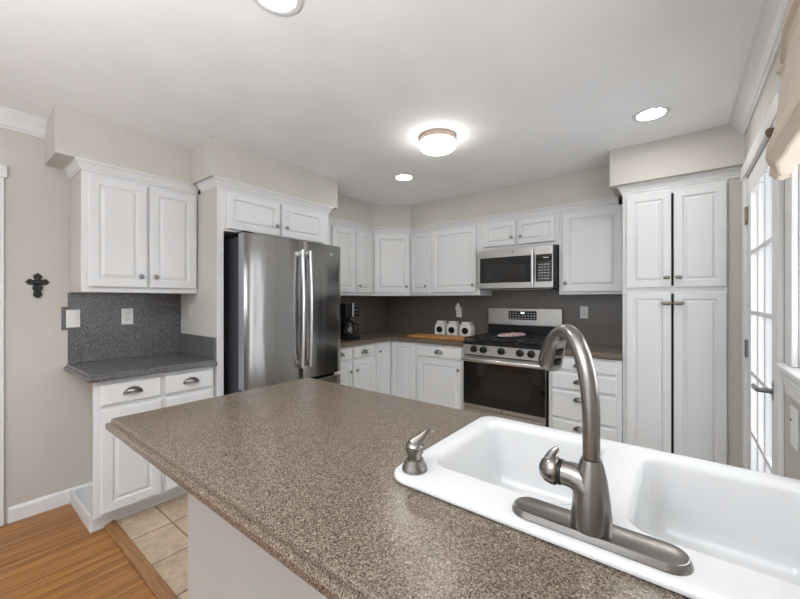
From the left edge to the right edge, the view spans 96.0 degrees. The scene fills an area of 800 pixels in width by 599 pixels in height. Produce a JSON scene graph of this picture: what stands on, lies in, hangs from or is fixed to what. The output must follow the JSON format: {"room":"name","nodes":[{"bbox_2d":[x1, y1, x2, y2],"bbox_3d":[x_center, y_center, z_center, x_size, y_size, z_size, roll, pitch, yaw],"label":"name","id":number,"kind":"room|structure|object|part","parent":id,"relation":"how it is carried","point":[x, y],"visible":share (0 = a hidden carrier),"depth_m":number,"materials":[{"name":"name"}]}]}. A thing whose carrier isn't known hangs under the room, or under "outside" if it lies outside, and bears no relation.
{"room":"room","nodes":[
{"label":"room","id":0,"kind":"room"},
{"bbox_2d":[0,503,156,598],"bbox_3d":[-1.890,1.359,-0.113,3.727,0.050,3.742,0,0,38],"label":"floor","id":1,"kind":"structure","parent":0,"point":[50,554],"depth_m":1.82,"materials":[{"name":"brown wood"}]},
{"bbox_2d":[104,520,178,598],"bbox_3d":[-1.247,1.328,1.769,1.240,0.012,0.057,0,0,38],"label":"trim","id":2,"kind":"structure","parent":1,"relation":"on","point":[155,582],"depth_m":1.80,"materials":[{"name":"brown wood"}]},
{"bbox_2d":[70,366,213,532],"bbox_3d":[-1.714,0.897,2.434,0.613,0.873,0.665,0,0,38],"label":"base cabinet","id":3,"kind":"object","parent":1,"relation":"on","point":[125,484],"visible":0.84,"depth_m":2.15,"materials":[{"name":"paint"}]},
{"bbox_3d":[-1.597,0.545,2.152,0.020,0.122,0.301,0,0,38],"label":"drawer","id":4,"kind":"part","parent":3,"relation":"part of","materials":[{"name":"paint"}]},
{"bbox_3d":[-1.597,0.923,2.152,0.020,0.586,0.301,0,0,38],"label":"door","id":5,"kind":"part","parent":3,"relation":"part of","materials":[{"name":"paint"}]},
{"bbox_3d":[-1.577,0.537,2.136,0.031,0.043,0.102,0,0,38],"label":"handle","id":6,"kind":"part","parent":3,"relation":"part of","materials":[{"name":"grey metal"}]},
{"bbox_2d":[64,333,217,382],"bbox_3d":[-1.730,0.364,2.428,0.621,0.192,0.696,0,0,38],"label":"countertop","id":7,"kind":"structure","parent":3,"relation":"on","point":[195,351],"depth_m":2.39,"materials":[{"name":"grey stone"}]},
{"bbox_3d":[-1.399,0.545,2.406,0.020,0.122,0.298,0,0,38],"label":"drawer","id":8,"kind":"part","parent":3,"relation":"part of","materials":[{"name":"paint"}]},
{"bbox_3d":[-1.399,0.923,2.406,0.020,0.586,0.298,0,0,38],"label":"door","id":9,"kind":"part","parent":3,"relation":"part of","materials":[{"name":"paint"}]},
{"bbox_3d":[-1.379,0.537,2.391,0.031,0.043,0.102,0,0,38],"label":"handle","id":10,"kind":"part","parent":3,"relation":"part of","materials":[{"name":"grey metal"}]},
{"bbox_2d":[116,493,187,598],"bbox_3d":[0.261,1.359,2.656,3.727,0.050,3.271,0,0,38],"label":"floor tile","id":11,"kind":"structure","parent":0,"point":[160,531],"depth_m":2.02,"materials":[{"name":"beige tile"}]},
{"bbox_2d":[181,187,328,396],"bbox_3d":[-1.189,0.274,3.088,0.666,2.120,1.009,0,0,38],"label":"tall cabinet","id":12,"kind":"object","parent":11,"relation":"on","point":[221,212],"visible":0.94,"depth_m":2.65,"materials":[{"name":"paint"}]},
{"bbox_2d":[187,304,190,318],"bbox_3d":[-1.637,0.094,2.791,0.066,0.114,0.009,0,0,38],"label":"wall outlet","id":13,"kind":"object","parent":12,"relation":"attached to","point":[188,305],"visible":1,"depth_m":2.78,"materials":[{"name":"beige plastic"}]},
{"bbox_3d":[-1.510,0.274,2.724,0.606,2.120,0.040,0,0,38],"label":"panel","id":14,"kind":"part","parent":12,"relation":"part of","materials":[{"name":"white wood"}]},
{"bbox_3d":[-1.098,-0.636,2.725,0.020,0.264,0.427,0,0,38],"label":"door","id":15,"kind":"part","parent":12,"relation":"part of","materials":[{"name":"paint"}]},
{"bbox_3d":[-0.828,-0.636,3.073,0.020,0.264,0.422,0,0,38],"label":"door","id":16,"kind":"part","parent":12,"relation":"part of","materials":[{"name":"paint"}]},
{"bbox_2d":[188,492,326,598],"bbox_3d":[0.084,0.897,1.078,1.829,0.874,0.606,0,0,38],"label":"panel","id":17,"kind":"object","parent":11,"relation":"on","point":[224,563],"visible":0.03,"depth_m":1.21,"materials":[{"name":"paint"}]},
{"bbox_2d":[105,378,690,598],"bbox_3d":[-0.011,0.440,1.029,1.919,0.040,0.880,0,0,38],"label":"countertop","id":18,"kind":"structure","parent":17,"relation":"on","point":[303,469],"depth_m":0.76,"materials":[{"name":"stone"}]},
{"bbox_2d":[394,416,799,598],"bbox_3d":[0.463,0.500,0.806,0.838,0.192,0.550,0,0,38],"label":"sink","id":19,"kind":"object","parent":18,"relation":"in","point":[738,528],"visible":0.66,"depth_m":0.83,"materials":[{"name":"white ceramic"}]},
{"bbox_2d":[402,429,434,474],"bbox_3d":[0.039,0.358,0.862,0.062,0.092,0.075,0,0,38],"label":"soap dispenser","id":20,"kind":"object","parent":19,"relation":"on","point":[414,464],"visible":1,"depth_m":0.84,"materials":[{"name":"silver metal"}]},
{"bbox_2d":[224,231,339,394],"bbox_3d":[-1.062,0.426,3.042,0.829,1.815,0.898,0,0,38],"label":"refrigerator","id":21,"kind":"object","parent":11,"relation":"on","point":[282,295],"visible":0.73,"depth_m":2.69,"materials":[{"name":"grey metal"}]},
{"bbox_3d":[-0.951,0.084,2.695,0.085,1.100,0.484,0,0,38],"label":"door","id":22,"kind":"part","parent":21,"relation":"part of","materials":[{"name":"silver metal"}]},
{"bbox_3d":[-0.763,0.074,2.812,0.073,0.922,0.026,0,0,38],"label":"handle","id":23,"kind":"part","parent":21,"relation":"part of","materials":[{"name":"silver metal"}]},
{"bbox_3d":[-0.718,0.074,2.870,0.073,0.922,0.026,0,0,38],"label":"handle","id":24,"kind":"part","parent":21,"relation":"part of","materials":[{"name":"silver metal"}]},
{"bbox_3d":[-0.674,0.084,3.052,0.085,1.100,0.407,0,0,38],"label":"door","id":25,"kind":"part","parent":21,"relation":"part of","materials":[{"name":"silver metal"}]},
{"bbox_3d":[-0.824,0.967,2.858,0.085,0.615,0.897,0,0,38],"label":"freezer drawer","id":26,"kind":"part","parent":21,"relation":"part of","materials":[{"name":"metal"}]},
{"bbox_2d":[334,343,374,390],"bbox_3d":[-0.676,0.897,3.769,0.612,0.872,0.673,0,0,38],"label":"base cabinet","id":27,"kind":"object","parent":11,"relation":"on","point":[357,363],"visible":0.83,"depth_m":3.66,"materials":[{"name":"paint"}]},
{"bbox_3d":[-0.570,0.914,3.473,0.020,0.604,0.286,0,0,38],"label":"door","id":28,"kind":"part","parent":27,"relation":"part of","materials":[{"name":"paint"}]},
{"bbox_3d":[-0.570,0.531,3.473,0.020,0.122,0.286,0,0,38],"label":"drawer","id":29,"kind":"part","parent":27,"relation":"part of","materials":[{"name":"paint"}]},
{"bbox_3d":[-0.369,0.531,3.731,0.020,0.122,0.320,0,0,38],"label":"drawer","id":30,"kind":"part","parent":27,"relation":"part of","materials":[{"name":"paint"}]},
{"bbox_3d":[-0.369,0.914,3.731,0.020,0.604,0.320,0,0,38],"label":"door","id":31,"kind":"part","parent":27,"relation":"part of","materials":[{"name":"paint"}]},
{"bbox_2d":[375,341,415,399],"bbox_3d":[-0.087,0.897,4.286,0.917,0.872,0.863,0,0,38],"label":"base cabinet","id":32,"kind":"object","parent":11,"relation":"on","point":[395,361],"visible":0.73,"depth_m":3.95,"materials":[{"name":"paint"}]},
{"bbox_3d":[-0.180,0.841,3.975,0.020,0.750,0.224,0,0,38],"label":"door","id":33,"kind":"part","parent":32,"relation":"part of","materials":[{"name":"paint"}]},
{"bbox_2d":[340,330,462,347],"bbox_3d":[-0.066,0.440,3.843,1.496,0.040,1.539,0,0,38],"label":"countertop","id":34,"kind":"structure","parent":32,"relation":"on","point":[377,336],"depth_m":3.88,"materials":[{"name":"laminate"}]},
{"bbox_2d":[340,303,359,340],"bbox_3d":[-0.563,0.227,3.799,0.270,0.385,0.200,0,0,38],"label":"coffee maker","id":35,"kind":"object","parent":34,"relation":"on","point":[347,310],"visible":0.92,"depth_m":3.73,"materials":[{"name":"black plastic"}]},
{"bbox_2d":[407,333,470,340],"bbox_3d":[0.449,0.408,3.928,0.730,0.022,0.285,0,0,38],"label":"cutting board","id":36,"kind":"object","parent":34,"relation":"on","point":[419,335],"visible":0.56,"depth_m":3.87,"materials":[{"name":"brown wood"}]},
{"bbox_2d":[435,320,447,334],"bbox_3d":[0.492,0.334,4.244,0.136,0.170,0.112,0,0,38],"label":"canister","id":37,"kind":"object","parent":34,"relation":"on","point":[441,326],"visible":0.83,"depth_m":4.20,"materials":[{"name":"white ceramic"}]},
{"bbox_2d":[447,321,459,335],"bbox_3d":[0.619,0.334,4.146,0.136,0.170,0.112,0,0,38],"label":"canister","id":38,"kind":"object","parent":34,"relation":"on","point":[453,327],"visible":0.88,"depth_m":4.10,"materials":[{"name":"white ceramic"}]},
{"bbox_2d":[459,322,474,335],"bbox_3d":[0.753,0.335,4.042,0.146,0.168,0.112,0,0,38],"label":"canister","id":39,"kind":"object","parent":34,"relation":"on","point":[466,328],"visible":0.94,"depth_m":4.00,"materials":[{"name":"white ceramic"}]},
{"bbox_3d":[0.029,0.841,3.972,0.304,0.750,0.020,0,0,38],"label":"door","id":40,"kind":"part","parent":32,"relation":"part of","materials":[{"name":"paint"}]},
{"bbox_2d":[416,343,465,409],"bbox_3d":[0.569,0.897,3.910,0.578,0.872,0.647,0,0,38],"label":"base cabinet","id":41,"kind":"object","parent":11,"relation":"on","point":[439,368],"visible":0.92,"depth_m":3.66,"materials":[{"name":"paint"}]},
{"bbox_3d":[0.400,0.537,3.683,0.522,0.117,0.020,0,0,38],"label":"drawer","id":42,"kind":"part","parent":41,"relation":"part of","materials":[{"name":"paint"}]},
{"bbox_3d":[0.400,0.917,3.683,0.522,0.598,0.020,0,0,38],"label":"door","id":43,"kind":"part","parent":41,"relation":"part of","materials":[{"name":"paint"}]},
{"bbox_2d":[461,308,562,426],"bbox_3d":[1.093,0.713,3.482,0.771,1.243,0.693,0,0,38],"label":"range","id":44,"kind":"object","parent":11,"relation":"on","point":[503,377],"visible":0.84,"depth_m":3.31,"materials":[{"name":"silver metal"}]},
{"bbox_3d":[0.690,0.468,3.399,0.066,0.066,0.039,0,0,38],"label":"knob","id":45,"kind":"part","parent":44,"relation":"part of","materials":[{"name":"black plastic"}]},
{"bbox_3d":[0.765,0.468,3.341,0.066,0.066,0.039,0,0,38],"label":"knob","id":46,"kind":"part","parent":44,"relation":"part of","materials":[{"name":"black plastic"}]},
{"bbox_3d":[0.902,0.468,3.234,0.066,0.066,0.039,0,0,38],"label":"knob","id":47,"kind":"part","parent":44,"relation":"part of","materials":[{"name":"black plastic"}]},
{"bbox_3d":[0.927,0.472,3.266,0.767,0.100,0.047,0,0,38],"label":"control panel","id":48,"kind":"part","parent":44,"relation":"part of","materials":[{"name":"silver metal"}]},
{"bbox_3d":[0.899,0.565,3.230,0.759,0.034,0.056,0,0,38],"label":"handle","id":49,"kind":"part","parent":44,"relation":"part of","materials":[{"name":"silver metal"}]},
{"bbox_3d":[0.915,0.791,3.251,0.763,0.405,0.003,0,0,38],"label":"door glass","id":50,"kind":"part","parent":44,"relation":"part of","materials":[{"name":"black glass"}]},
{"bbox_2d":[463,333,546,349],"bbox_3d":[1.088,0.395,3.473,0.767,0.066,0.589,0,0,38],"label":"cooktop","id":51,"kind":"object","parent":44,"relation":"in","point":[532,341],"depth_m":3.34,"materials":[{"name":"black metal"}]},
{"bbox_3d":[0.929,0.785,3.268,0.767,0.498,0.042,0,0,38],"label":"oven door","id":52,"kind":"part","parent":44,"relation":"part of","materials":[{"name":"silver metal"}]},
{"bbox_3d":[0.929,1.157,3.268,0.767,0.234,0.042,0,0,38],"label":"drawer","id":53,"kind":"part","parent":44,"relation":"part of","materials":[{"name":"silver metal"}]},
{"bbox_2d":[498,332,525,336],"bbox_3d":[1.107,0.345,3.562,0.329,0.033,0.115,0,0,-21],"label":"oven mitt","id":54,"kind":"object","parent":44,"relation":"on","point":[513,334],"visible":1,"depth_m":3.51,"materials":[{"name":"pink fabric"}]},
{"bbox_3d":[1.035,0.468,3.131,0.066,0.066,0.039,0,0,38],"label":"knob","id":55,"kind":"part","parent":44,"relation":"part of","materials":[{"name":"black plastic"}]},
{"bbox_3d":[1.113,0.468,3.071,0.066,0.066,0.039,0,0,38],"label":"knob","id":56,"kind":"part","parent":44,"relation":"part of","materials":[{"name":"black plastic"}]},
{"bbox_2d":[549,355,622,442],"bbox_3d":[1.628,0.897,3.087,0.528,0.872,0.647,0,0,38],"label":"base cabinet","id":57,"kind":"object","parent":11,"relation":"on","point":[565,406],"visible":0.51,"depth_m":2.87,"materials":[{"name":"paint"}]},
{"bbox_3d":[1.424,0.799,2.856,0.104,0.043,0.031,0,0,38],"label":"handle","id":58,"kind":"part","parent":57,"relation":"part of","materials":[{"name":"grey metal"}]},
{"bbox_3d":[1.424,1.031,2.856,0.104,0.043,0.031,0,0,38],"label":"handle","id":59,"kind":"part","parent":57,"relation":"part of","materials":[{"name":"grey metal"}]},
{"bbox_3d":[1.452,1.102,2.865,0.470,0.228,0.020,0,0,38],"label":"drawer","id":60,"kind":"part","parent":57,"relation":"part of","materials":[{"name":"paint"}]},
{"bbox_3d":[1.452,0.857,2.865,0.470,0.222,0.020,0,0,38],"label":"drawer","id":61,"kind":"part","parent":57,"relation":"part of","materials":[{"name":"paint"}]},
{"bbox_3d":[1.452,0.662,2.865,0.470,0.132,0.020,0,0,38],"label":"drawer","id":62,"kind":"part","parent":57,"relation":"part of","materials":[{"name":"paint"}]},
{"bbox_3d":[1.452,0.524,2.865,0.470,0.103,0.020,0,0,38],"label":"drawer","id":63,"kind":"part","parent":57,"relation":"part of","materials":[{"name":"paint"}]},
{"bbox_2d":[564,342,622,359],"bbox_3d":[1.636,0.432,3.096,0.529,0.040,0.632,0,0,38],"label":"countertop","id":64,"kind":"structure","parent":57,"relation":"on","point":[604,351],"depth_m":2.91,"materials":[{"name":"laminate"}]},
{"bbox_2d":[623,179,727,464],"bbox_3d":[2.074,0.274,2.746,0.586,2.119,0.662,0,0,38],"label":"pantry cabinet","id":65,"kind":"object","parent":11,"relation":"on","point":[675,239],"visible":0.89,"depth_m":2.49,"materials":[{"name":"paint"}]},
{"bbox_3d":[1.791,0.581,2.602,0.268,1.270,0.020,0,0,38],"label":"door","id":66,"kind":"part","parent":65,"relation":"part of","materials":[{"name":"paint"}]},
{"bbox_3d":[1.791,-0.422,2.602,0.268,0.676,0.020,0,0,38],"label":"door","id":67,"kind":"part","parent":65,"relation":"part of","materials":[{"name":"paint"}]},
{"bbox_3d":[1.861,0.026,2.514,0.062,0.025,0.034,0,0,38],"label":"knob","id":68,"kind":"part","parent":65,"relation":"part of","materials":[{"name":"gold metal"}]},
{"bbox_3d":[1.913,0.026,2.473,0.062,0.025,0.034,0,0,38],"label":"knob","id":69,"kind":"part","parent":65,"relation":"part of","materials":[{"name":"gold metal"}]},
{"bbox_2d":[617,166,741,195],"bbox_3d":[1.981,-0.817,2.595,0.694,0.060,0.270,0,0,38],"label":"crown molding","id":70,"kind":"structure","parent":65,"relation":"on","point":[733,172],"depth_m":2.48,"materials":[{"name":"paint"}]},
{"bbox_3d":[2.017,0.581,2.427,0.276,1.270,0.020,0,0,38],"label":"door","id":71,"kind":"part","parent":65,"relation":"part of","materials":[{"name":"paint"}]},
{"bbox_3d":[2.017,-0.422,2.427,0.276,0.676,0.020,0,0,38],"label":"door","id":72,"kind":"part","parent":65,"relation":"part of","materials":[{"name":"paint"}]},
{"bbox_2d":[0,128,385,523],"bbox_3d":[-2.271,0.110,2.330,0.128,2.449,6.893,0,0,38],"label":"wall","id":73,"kind":"structure","parent":0,"point":[48,409],"depth_m":2.29,"materials":[{"name":"paint"}]},
{"bbox_2d":[0,165,6,525],"bbox_3d":[-2.628,0.272,1.762,0.022,2.125,0.958,0,0,38],"label":"trim","id":74,"kind":"structure","parent":73,"relation":"attached to","point":[3,169],"depth_m":2.12,"materials":[{"name":"white paint"}]},
{"bbox_2d":[0,106,46,138],"bbox_3d":[-3.262,-1.065,0.901,0.076,0.100,3.420,0,0,38],"label":"crown molding","id":75,"kind":"structure","parent":73,"relation":"attached to","point":[10,119],"depth_m":2.17,"materials":[{"name":"white paint"}]},
{"bbox_2d":[25,273,49,297],"bbox_3d":[-2.255,-0.087,2.243,0.020,0.158,0.112,0,0,38],"label":"wall cross","id":76,"kind":"object","parent":73,"relation":"attached to","point":[37,284],"visible":1,"depth_m":2.24,"materials":[{"name":"grey metal"}]},
{"bbox_2d":[8,481,92,523],"bbox_3d":[-2.213,1.288,2.303,0.013,0.092,0.398,0,0,38],"label":"baseboard","id":77,"kind":"structure","parent":73,"relation":"attached to","point":[39,505],"depth_m":2.25,"materials":[{"name":"white paint"}]},
{"bbox_2d":[66,310,79,327],"bbox_3d":[-2.150,0.126,2.371,0.012,0.116,0.070,0,0,38],"label":"light switch","id":78,"kind":"object","parent":73,"relation":"attached to","point":[72,316],"visible":1,"depth_m":2.37,"materials":[{"name":"white plastic"}]},
{"bbox_2d":[121,308,132,324],"bbox_3d":[-1.971,0.122,2.605,0.009,0.115,0.070,0,0,38],"label":"wall outlet","id":79,"kind":"object","parent":73,"relation":"attached to","point":[126,313],"visible":1,"depth_m":2.60,"materials":[{"name":"white plastic"}]},
{"bbox_2d":[70,170,196,293],"bbox_3d":[-1.826,-0.415,2.522,0.350,0.741,0.663,0,0,38],"label":"upper cabinet","id":80,"kind":"object","parent":73,"relation":"attached to","point":[127,236],"visible":1,"depth_m":2.36,"materials":[{"name":"paint"}]},
{"bbox_3d":[-1.810,-0.423,2.321,0.020,0.690,0.310,0,0,38],"label":"door","id":81,"kind":"part","parent":80,"relation":"part of","materials":[{"name":"paint"}]},
{"bbox_3d":[-1.614,-0.423,2.572,0.020,0.690,0.298,0,0,38],"label":"door","id":82,"kind":"part","parent":80,"relation":"part of","materials":[{"name":"paint"}]},
{"bbox_2d":[63,157,333,213],"bbox_3d":[-1.401,-0.817,2.830,0.650,0.060,1.742,0,0,38],"label":"crown molding","id":83,"kind":"structure","parent":80,"relation":"on","point":[76,164],"depth_m":2.54,"materials":[{"name":"paint"}]},
{"bbox_2d":[329,224,353,295],"bbox_3d":[-0.805,-0.415,3.836,0.350,0.741,0.641,0,0,38],"label":"upper cabinet","id":84,"kind":"object","parent":73,"relation":"attached to","point":[342,237],"visible":0.17,"depth_m":3.88,"materials":[{"name":"paint"}]},
{"bbox_2d":[350,229,371,295],"bbox_3d":[-0.518,-0.415,4.206,0.350,0.741,0.292,0,0,38],"label":"upper cabinet","id":85,"kind":"object","parent":73,"relation":"attached to","point":[362,240],"visible":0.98,"depth_m":4.09,"materials":[{"name":"paint"}]},
{"bbox_3d":[-0.409,-0.423,4.124,0.020,0.690,0.255,0,0,38],"label":"door","id":86,"kind":"part","parent":85,"relation":"part of","materials":[{"name":"paint"}]},
{"bbox_2d":[0,0,762,204],"bbox_3d":[-0.887,-1.165,1.179,3.727,0.100,7.013,0,0,38],"label":"ceiling","id":87,"kind":"structure","parent":0,"point":[347,92],"depth_m":1.77,"materials":[{"name":"paint"}]},
{"bbox_2d":[253,0,302,15],"bbox_3d":[-0.455,-1.111,1.315,0.194,0.008,0.194,0,0,38],"label":"recessed light","id":88,"kind":"object","parent":87,"relation":"in","point":[276,7],"visible":1,"depth_m":1.36,"materials":[{"name":"white paint"}]},
{"bbox_2d":[393,173,413,180],"bbox_3d":[0.035,-1.111,3.281,0.194,0.008,0.194,0,0,38],"label":"recessed light","id":89,"kind":"object","parent":87,"relation":"in","point":[400,177],"visible":1,"depth_m":3.28,"materials":[{"name":"white paint"}]},
{"bbox_2d":[420,129,455,155],"bbox_3d":[0.258,-1.069,2.472,0.244,0.090,0.244,0,0,38],"label":"flush ceiling light","id":90,"kind":"object","parent":87,"relation":"attached to","point":[435,142],"visible":1,"depth_m":2.40,"materials":[{"name":"white glass"}]},
{"bbox_2d":[632,105,670,121],"bbox_3d":[1.506,-1.111,2.162,0.194,0.008,0.194,0,0,38],"label":"recessed light","id":91,"kind":"object","parent":87,"relation":"in","point":[652,113],"visible":1,"depth_m":2.15,"materials":[{"name":"white paint"}]},
{"bbox_2d":[45,106,744,227],"bbox_3d":[0.162,-0.982,2.529,3.487,0.267,3.353,0,0,38],"label":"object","id":92,"kind":"structure","parent":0,"point":[69,134],"depth_m":2.61,"materials":[{"name":"paint"}]},
{"bbox_2d":[386,290,622,333],"bbox_3d":[1.275,0.110,3.863,3.607,2.449,0.120,0,0,38],"label":"wall","id":93,"kind":"structure","parent":0,"point":[492,290],"depth_m":4.05,"materials":[{"name":"paint"}]},
{"bbox_2d":[372,233,410,295],"bbox_3d":[-0.126,-0.415,4.481,0.632,0.741,0.619,0,0,38],"label":"upper cabinet","id":94,"kind":"object","parent":93,"relation":"attached to","point":[391,252],"visible":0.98,"depth_m":4.25,"materials":[{"name":"paint"}]},
{"bbox_2d":[411,231,430,295],"bbox_3d":[0.318,-0.415,4.305,0.284,0.741,0.350,0,0,38],"label":"upper cabinet","id":95,"kind":"object","parent":93,"relation":"attached to","point":[421,241],"visible":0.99,"depth_m":4.18,"materials":[{"name":"paint"}]},
{"bbox_2d":[455,303,460,310],"bbox_3d":[0.679,0.086,4.207,0.060,0.086,0.040,0,0,38],"label":"night light","id":96,"kind":"object","parent":93,"relation":"attached to","point":[458,307],"visible":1,"depth_m":4.20,"materials":[{"name":"white plastic"}]},
{"bbox_2d":[456,307,461,316],"bbox_3d":[0.692,0.149,4.224,0.070,0.115,0.009,0,0,38],"label":"wall outlet","id":97,"kind":"object","parent":93,"relation":"attached to","point":[458,313],"visible":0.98,"depth_m":4.22,"materials":[{"name":"white plastic"}]},
{"bbox_2d":[431,224,491,295],"bbox_3d":[0.671,-0.415,4.031,0.606,0.741,0.350,0,0,38],"label":"upper cabinet","id":98,"kind":"object","parent":93,"relation":"attached to","point":[453,250],"visible":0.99,"depth_m":3.91,"materials":[{"name":"paint"}]},
{"bbox_3d":[0.583,-0.423,3.928,0.543,0.690,0.020,0,0,38],"label":"door","id":99,"kind":"part","parent":98,"relation":"part of","materials":[{"name":"paint"}]},
{"bbox_2d":[340,290,622,345],"bbox_3d":[0.459,0.161,3.450,2.826,0.517,1.533,0,0,38],"label":"backsplash","id":100,"kind":"structure","parent":93,"relation":"attached to","point":[604,323],"depth_m":4.06,"materials":[{"name":"grey stone"}]},
{"bbox_2d":[480,213,558,249],"bbox_3d":[1.216,-0.643,3.608,0.770,0.285,0.350,0,0,38],"label":"upper cabinet","id":101,"kind":"object","parent":93,"relation":"attached to","point":[543,229],"visible":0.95,"depth_m":3.47,"materials":[{"name":"paint"}]},
{"bbox_2d":[329,196,618,233],"bbox_3d":[0.545,-0.817,3.715,2.783,0.060,1.004,0,0,11],"label":"crown molding","id":102,"kind":"structure","parent":101,"relation":"attached to","point":[611,201],"depth_m":3.67,"materials":[{"name":"paint"}]},
{"bbox_3d":[0.991,-0.649,3.610,0.334,0.230,0.020,0,0,38],"label":"door","id":103,"kind":"part","parent":101,"relation":"part of","materials":[{"name":"paint"}]},
{"bbox_3d":[1.278,-0.649,3.388,0.343,0.230,0.020,0,0,38],"label":"door","id":104,"kind":"part","parent":101,"relation":"part of","materials":[{"name":"paint"}]},
{"bbox_2d":[580,306,587,318],"bbox_3d":[1.741,0.122,3.409,0.070,0.115,0.009,0,0,38],"label":"wall outlet","id":105,"kind":"object","parent":93,"relation":"attached to","point":[583,309],"visible":1,"depth_m":3.40,"materials":[{"name":"white plastic"}]},
{"bbox_2d":[559,204,622,294],"bbox_3d":[1.728,-0.415,3.210,0.522,0.741,0.350,0,0,38],"label":"upper cabinet","id":106,"kind":"object","parent":93,"relation":"attached to","point":[590,240],"visible":0.95,"depth_m":3.10,"materials":[{"name":"paint"}]},
{"bbox_2d":[477,244,558,290],"bbox_3d":[1.192,-0.297,3.579,0.760,0.402,0.424,0,0,38],"label":"microwave","id":107,"kind":"object","parent":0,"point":[536,267],"visible":0.96,"depth_m":3.41,"materials":[{"name":"silver metal"}]},
{"bbox_3d":[1.220,-0.291,3.314,0.020,0.330,0.040,0,0,38],"label":"handle","id":108,"kind":"part","parent":107,"relation":"part of","materials":[{"name":"silver metal"}]},
{"bbox_3d":[1.305,-0.288,3.270,0.142,0.250,0.004,0,0,38],"label":"control panel","id":109,"kind":"part","parent":107,"relation":"part of","materials":[{"name":"black glass"}]},
{"bbox_2d":[512,324,693,575],"bbox_3d":[0.369,0.226,0.673,0.276,0.355,0.194,0,0,38],"label":"faucet","id":110,"kind":"object","parent":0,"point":[589,520],"visible":1,"depth_m":0.61,"materials":[{"name":"silver metal"}]},
{"bbox_3d":[0.275,0.304,0.666,0.034,0.068,0.050,0,0,38],"label":"handle","id":111,"kind":"part","parent":110,"relation":"part of","materials":[{"name":"silver metal"}]},
{"bbox_3d":[0.330,0.161,0.679,0.032,0.226,0.140,0,0,1],"label":"spout","id":112,"kind":"part","parent":110,"relation":"part of","materials":[{"name":"silver metal"}]},
{"bbox_3d":[0.331,0.398,0.623,0.276,0.012,0.068,0,0,38],"label":"plate","id":113,"kind":"part","parent":110,"relation":"part of","materials":[{"name":"silver metal"}]},
{"bbox_2d":[728,177,741,467],"bbox_3d":[2.174,0.274,2.336,0.072,2.120,0.020,0,0,38],"label":"wall","id":114,"kind":"structure","parent":0,"point":[734,185],"depth_m":2.33,"materials":[{"name":"paint"}]},
{"bbox_2d":[745,50,799,479],"bbox_3d":[0.537,0.110,0.072,0.120,2.449,6.773,0,0,38],"label":"wall","id":115,"kind":"structure","parent":0,"point":[791,456],"depth_m":1.40,"materials":[{"name":"paint"}]},
{"bbox_2d":[728,0,788,136],"bbox_3d":[0.251,-1.065,-0.136,0.076,0.100,6.093,0,0,38],"label":"crown molding","id":116,"kind":"structure","parent":115,"relation":"attached to","point":[764,48],"depth_m":1.61,"materials":[{"name":"white paint"}]},
{"bbox_2d":[744,144,773,473],"bbox_3d":[1.795,0.307,1.814,0.104,2.037,0.838,0,0,38],"label":"door","id":117,"kind":"structure","parent":115,"relation":"in","point":[759,212],"depth_m":1.86,"materials":[{"name":"white paint"}]},
{"bbox_3d":[1.590,0.389,1.584,0.064,0.080,0.148,0,0,38],"label":"handle","id":118,"kind":"part","parent":117,"relation":"part of","materials":[{"name":"grey metal"}]},
{"bbox_3d":[1.816,0.244,1.790,0.004,1.700,0.595,0,0,38],"label":"pane","id":119,"kind":"part","parent":117,"relation":"part of","materials":[{"name":"clear glass"}]},
{"bbox_2d":[740,91,783,475],"bbox_3d":[1.854,0.262,1.785,0.142,2.145,1.085,0,0,38],"label":"trim","id":120,"kind":"structure","parent":115,"relation":"attached to","point":[761,139],"depth_m":1.46,"materials":[{"name":"white paint"}]},
{"bbox_2d":[765,0,799,179],"bbox_3d":[0.984,-0.703,0.866,0.104,0.626,0.975,0,0,38],"label":"window shade","id":121,"kind":"object","parent":115,"relation":"attached to","point":[782,156],"visible":1,"depth_m":0.95,"materials":[{"name":"fabric"}]},
{"bbox_2d":[775,164,799,404],"bbox_3d":[1.072,-0.236,0.867,0.070,1.150,1.145,0,0,38],"label":"trim","id":122,"kind":"structure","parent":115,"relation":"attached to","point":[790,372],"depth_m":1.24,"materials":[{"name":"white paint"}]},
{"bbox_2d":[790,405,798,451],"bbox_3d":[1.381,0.449,1.263,0.008,0.140,0.090,0,0,38],"label":"wall plate","id":123,"kind":"object","parent":115,"relation":"attached to","point":[794,413],"visible":1,"depth_m":1.25,"materials":[{"name":"white plastic"}]}
]}

